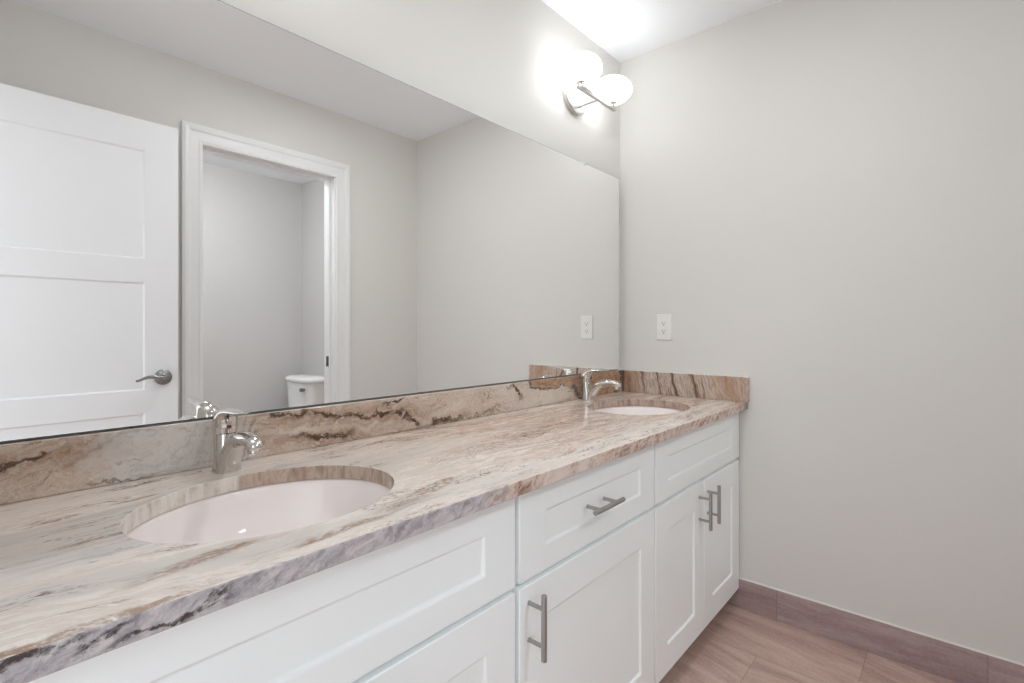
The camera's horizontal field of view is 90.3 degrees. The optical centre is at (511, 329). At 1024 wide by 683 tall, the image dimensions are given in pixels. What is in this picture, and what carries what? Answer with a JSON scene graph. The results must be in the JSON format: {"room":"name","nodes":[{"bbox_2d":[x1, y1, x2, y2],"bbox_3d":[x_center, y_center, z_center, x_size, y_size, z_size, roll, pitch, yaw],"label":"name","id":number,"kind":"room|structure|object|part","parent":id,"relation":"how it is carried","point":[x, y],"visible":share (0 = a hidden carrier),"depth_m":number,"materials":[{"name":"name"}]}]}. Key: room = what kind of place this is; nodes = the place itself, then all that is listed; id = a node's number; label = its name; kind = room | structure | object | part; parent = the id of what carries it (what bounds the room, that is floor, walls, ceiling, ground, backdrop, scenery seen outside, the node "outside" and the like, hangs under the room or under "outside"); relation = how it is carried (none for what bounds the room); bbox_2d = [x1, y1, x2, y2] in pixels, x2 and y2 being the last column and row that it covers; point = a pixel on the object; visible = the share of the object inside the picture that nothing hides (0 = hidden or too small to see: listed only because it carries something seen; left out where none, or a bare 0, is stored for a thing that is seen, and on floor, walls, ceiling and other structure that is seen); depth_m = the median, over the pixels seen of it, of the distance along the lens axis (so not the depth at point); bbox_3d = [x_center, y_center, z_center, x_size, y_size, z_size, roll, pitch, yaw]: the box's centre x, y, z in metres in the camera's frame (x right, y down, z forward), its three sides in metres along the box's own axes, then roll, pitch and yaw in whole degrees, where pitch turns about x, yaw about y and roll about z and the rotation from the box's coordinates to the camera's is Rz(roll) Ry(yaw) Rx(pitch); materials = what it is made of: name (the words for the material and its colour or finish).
{"room":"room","nodes":[
{"label":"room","id":0,"kind":"room"},
{"bbox_2d":[0,0,619,442],"bbox_3d":[-0.257,-0.074,1.666,0.120,2.440,2.480,0,0,41],"label":"wall","id":1,"kind":"structure","parent":0,"point":[498,62],"depth_m":1.74,"materials":[{"name":"beige paint"}]},
{"bbox_2d":[0,0,618,441],"bbox_3d":[-0.214,-0.266,1.609,0.020,0.912,2.181,0,0,41],"label":"wall mirror","id":2,"kind":"object","parent":1,"relation":"attached to","point":[207,207],"visible":1,"depth_m":1.16,"materials":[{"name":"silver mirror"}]},
{"bbox_2d":[0,370,621,504],"bbox_3d":[-0.212,0.245,1.610,0.020,0.102,2.224,0,0,41],"label":"backsplash","id":3,"kind":"structure","parent":1,"relation":"attached to","point":[44,467],"depth_m":1.15,"materials":[{"name":"stone"}]},
{"bbox_2d":[560,51,631,114],"bbox_3d":[0.339,-1.008,2.104,0.200,0.182,0.410,0,0,41],"label":"wall sconce","id":4,"kind":"object","parent":1,"relation":"attached to","point":[579,69],"visible":1,"depth_m":2.10,"materials":[{"name":"white glass"}]},
{"bbox_3d":[0.271,-1.025,2.002,0.168,0.107,0.168,0,0,41],"label":"lamp shade","id":5,"kind":"part","parent":4,"relation":"part of","materials":[{"name":"white glass"}]},
{"bbox_3d":[0.318,-0.951,2.130,0.096,0.023,0.016,0,0,41],"label":"arm","id":6,"kind":"part","parent":4,"relation":"part of","materials":[{"name":"silver metal"}]},
{"bbox_3d":[0.430,-1.025,2.185,0.168,0.107,0.168,0,0,41],"label":"lamp shade","id":7,"kind":"part","parent":4,"relation":"part of","materials":[{"name":"white glass"}]},
{"bbox_2d":[542,0,781,62],"bbox_3d":[0.982,-1.319,0.569,3.389,0.050,2.460,0,0,41],"label":"ceiling","id":8,"kind":"structure","parent":0,"point":[625,29],"depth_m":2.12,"materials":[{"name":"paint"}]},
{"bbox_2d":[659,603,956,682],"bbox_3d":[0.376,1.171,-0.123,3.389,0.050,4.300,0,0,41],"label":"floor","id":9,"kind":"structure","parent":0,"point":[738,645],"depth_m":1.77,"materials":[{"name":"brown wood"}]},
{"bbox_2d":[28,498,514,682],"bbox_3d":[-0.436,0.736,0.911,0.597,0.820,0.776,0,0,41],"label":"base cabinet","id":10,"kind":"object","parent":9,"relation":"on","point":[435,605],"visible":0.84,"depth_m":0.78,"materials":[{"name":"white paint"}]},
{"bbox_3d":[-0.126,0.799,0.896,0.020,0.529,0.382,0,0,41],"label":"door","id":11,"kind":"part","parent":10,"relation":"part of","materials":[{"name":"white paint"}]},
{"bbox_2d":[510,445,653,682],"bbox_3d":[0.028,0.736,1.442,0.597,0.820,0.630,0,0,41],"label":"base cabinet","id":12,"kind":"object","parent":9,"relation":"on","point":[583,590],"visible":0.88,"depth_m":1.24,"materials":[{"name":"white paint"}]},
{"bbox_3d":[0.051,0.573,1.053,0.040,0.010,0.010,0,0,41],"label":"post","id":13,"kind":"part","parent":12,"relation":"part of","materials":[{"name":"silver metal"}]},
{"bbox_3d":[0.051,0.649,1.053,0.040,0.010,0.010,0,0,41],"label":"post","id":14,"kind":"part","parent":12,"relation":"part of","materials":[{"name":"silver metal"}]},
{"bbox_3d":[0.066,0.611,1.040,0.012,0.135,0.012,0,0,41],"label":"handle","id":15,"kind":"part","parent":12,"relation":"part of","materials":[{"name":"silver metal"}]},
{"bbox_3d":[0.212,0.431,1.283,0.020,0.186,0.619,0,0,41],"label":"drawer","id":16,"kind":"part","parent":12,"relation":"part of","materials":[{"name":"white paint"}]},
{"bbox_3d":[0.198,0.429,1.221,0.040,0.010,0.010,0,0,41],"label":"post","id":17,"kind":"part","parent":12,"relation":"part of","materials":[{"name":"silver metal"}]},
{"bbox_3d":[0.238,0.429,1.237,0.012,0.012,0.135,0,0,41],"label":"handle","id":18,"kind":"part","parent":12,"relation":"part of","materials":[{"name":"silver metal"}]},
{"bbox_3d":[0.248,0.429,1.279,0.040,0.010,0.010,0,0,41],"label":"post","id":19,"kind":"part","parent":12,"relation":"part of","materials":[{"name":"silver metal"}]},
{"bbox_2d":[650,413,738,682],"bbox_3d":[0.492,0.736,1.972,0.597,0.820,0.778,0,0,41],"label":"base cabinet","id":20,"kind":"object","parent":9,"relation":"on","point":[696,507],"visible":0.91,"depth_m":1.74,"materials":[{"name":"white paint"}]},
{"bbox_2d":[0,370,748,682],"bbox_3d":[0.010,0.260,1.430,0.592,0.132,2.244,0,0,41],"label":"countertop","id":21,"kind":"structure","parent":20,"relation":"on","point":[75,588],"depth_m":0.94,"materials":[{"name":"stone"}]},
{"bbox_2d":[211,408,262,473],"bbox_3d":[-0.553,0.231,1.028,0.188,0.136,0.054,0,0,41],"label":"faucet","id":22,"kind":"object","parent":21,"relation":"on","point":[229,444],"visible":1,"depth_m":1.04,"materials":[{"name":"silver metal"}]},
{"bbox_3d":[-0.573,0.192,1.045,0.135,0.059,0.049,0,0,41],"label":"handle","id":23,"kind":"part","parent":22,"relation":"part of","materials":[{"name":"silver metal"}]},
{"bbox_3d":[-0.543,0.250,1.020,0.163,0.097,0.049,0,0,41],"label":"spout","id":24,"kind":"part","parent":22,"relation":"part of","materials":[{"name":"silver metal"}]},
{"bbox_2d":[126,479,389,543],"bbox_3d":[-0.423,0.401,0.908,0.403,0.150,0.491,0,0,41],"label":"undermount sink","id":25,"kind":"object","parent":21,"relation":"in","point":[263,510],"visible":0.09,"depth_m":1.05,"materials":[{"name":"ceramic"}]},
{"bbox_2d":[581,369,621,400],"bbox_3d":[0.364,0.231,2.090,0.188,0.136,0.054,0,0,41],"label":"faucet","id":26,"kind":"object","parent":21,"relation":"on","point":[589,393],"visible":1,"depth_m":2.10,"materials":[{"name":"silver metal"}]},
{"bbox_3d":[0.345,0.192,2.107,0.135,0.059,0.049,0,0,41],"label":"handle","id":27,"kind":"part","parent":26,"relation":"part of","materials":[{"name":"silver metal"}]},
{"bbox_3d":[0.374,0.250,2.081,0.163,0.097,0.049,0,0,41],"label":"spout","id":28,"kind":"part","parent":26,"relation":"part of","materials":[{"name":"silver metal"}]},
{"bbox_2d":[595,406,682,414],"bbox_3d":[0.489,0.401,1.967,0.403,0.150,0.491,0,0,41],"label":"undermount sink","id":29,"kind":"object","parent":21,"relation":"in","point":[626,410],"visible":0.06,"depth_m":2.16,"materials":[{"name":"ceramic"}]},
{"bbox_3d":[0.547,0.799,1.667,0.020,0.529,0.384,0,0,41],"label":"door","id":30,"kind":"part","parent":20,"relation":"part of","materials":[{"name":"white paint"}]},
{"bbox_3d":[0.674,0.431,1.812,0.020,0.186,0.770,0,0,41],"label":"false drawer","id":31,"kind":"part","parent":20,"relation":"part of","materials":[{"name":"white paint"}]},
{"bbox_3d":[0.680,0.621,1.743,0.012,0.135,0.012,0,0,41],"label":"handle","id":32,"kind":"part","parent":20,"relation":"part of","materials":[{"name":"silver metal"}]},
{"bbox_3d":[0.734,0.621,1.805,0.012,0.135,0.012,0,0,41],"label":"handle","id":33,"kind":"part","parent":20,"relation":"part of","materials":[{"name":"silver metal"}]},
{"bbox_3d":[0.801,0.799,1.958,0.020,0.529,0.384,0,0,41],"label":"door","id":34,"kind":"part","parent":20,"relation":"part of","materials":[{"name":"white paint"}]},
{"bbox_2d":[620,0,1023,663],"bbox_3d":[1.167,-0.074,1.989,1.599,2.440,0.120,0,0,41],"label":"wall","id":35,"kind":"structure","parent":0,"point":[823,200],"depth_m":1.85,"materials":[{"name":"beige paint"}]},
{"bbox_2d":[657,314,671,339],"bbox_3d":[0.692,-0.011,2.318,0.071,0.117,0.007,0,0,41],"label":"wall outlet","id":36,"kind":"object","parent":35,"relation":"attached to","point":[664,321],"visible":1,"depth_m":2.31,"materials":[{"name":"white plastic"}]},
{"bbox_2d":[660,320,666,333],"bbox_3d":[0.691,-0.011,2.316,0.033,0.067,0.002,0,0,41],"label":"receptacle","id":37,"kind":"object","parent":36,"relation":"attached to","point":[663,323],"depth_m":2.32,"materials":[{"name":"white plastic"}]},
{"bbox_2d":[727,577,1023,682],"bbox_3d":[1.302,1.085,1.783,1.124,0.122,0.011,0,0,41],"label":"baseboard","id":38,"kind":"structure","parent":35,"relation":"attached to","point":[949,660],"depth_m":1.79,"materials":[{"name":"wood"}]}
]}

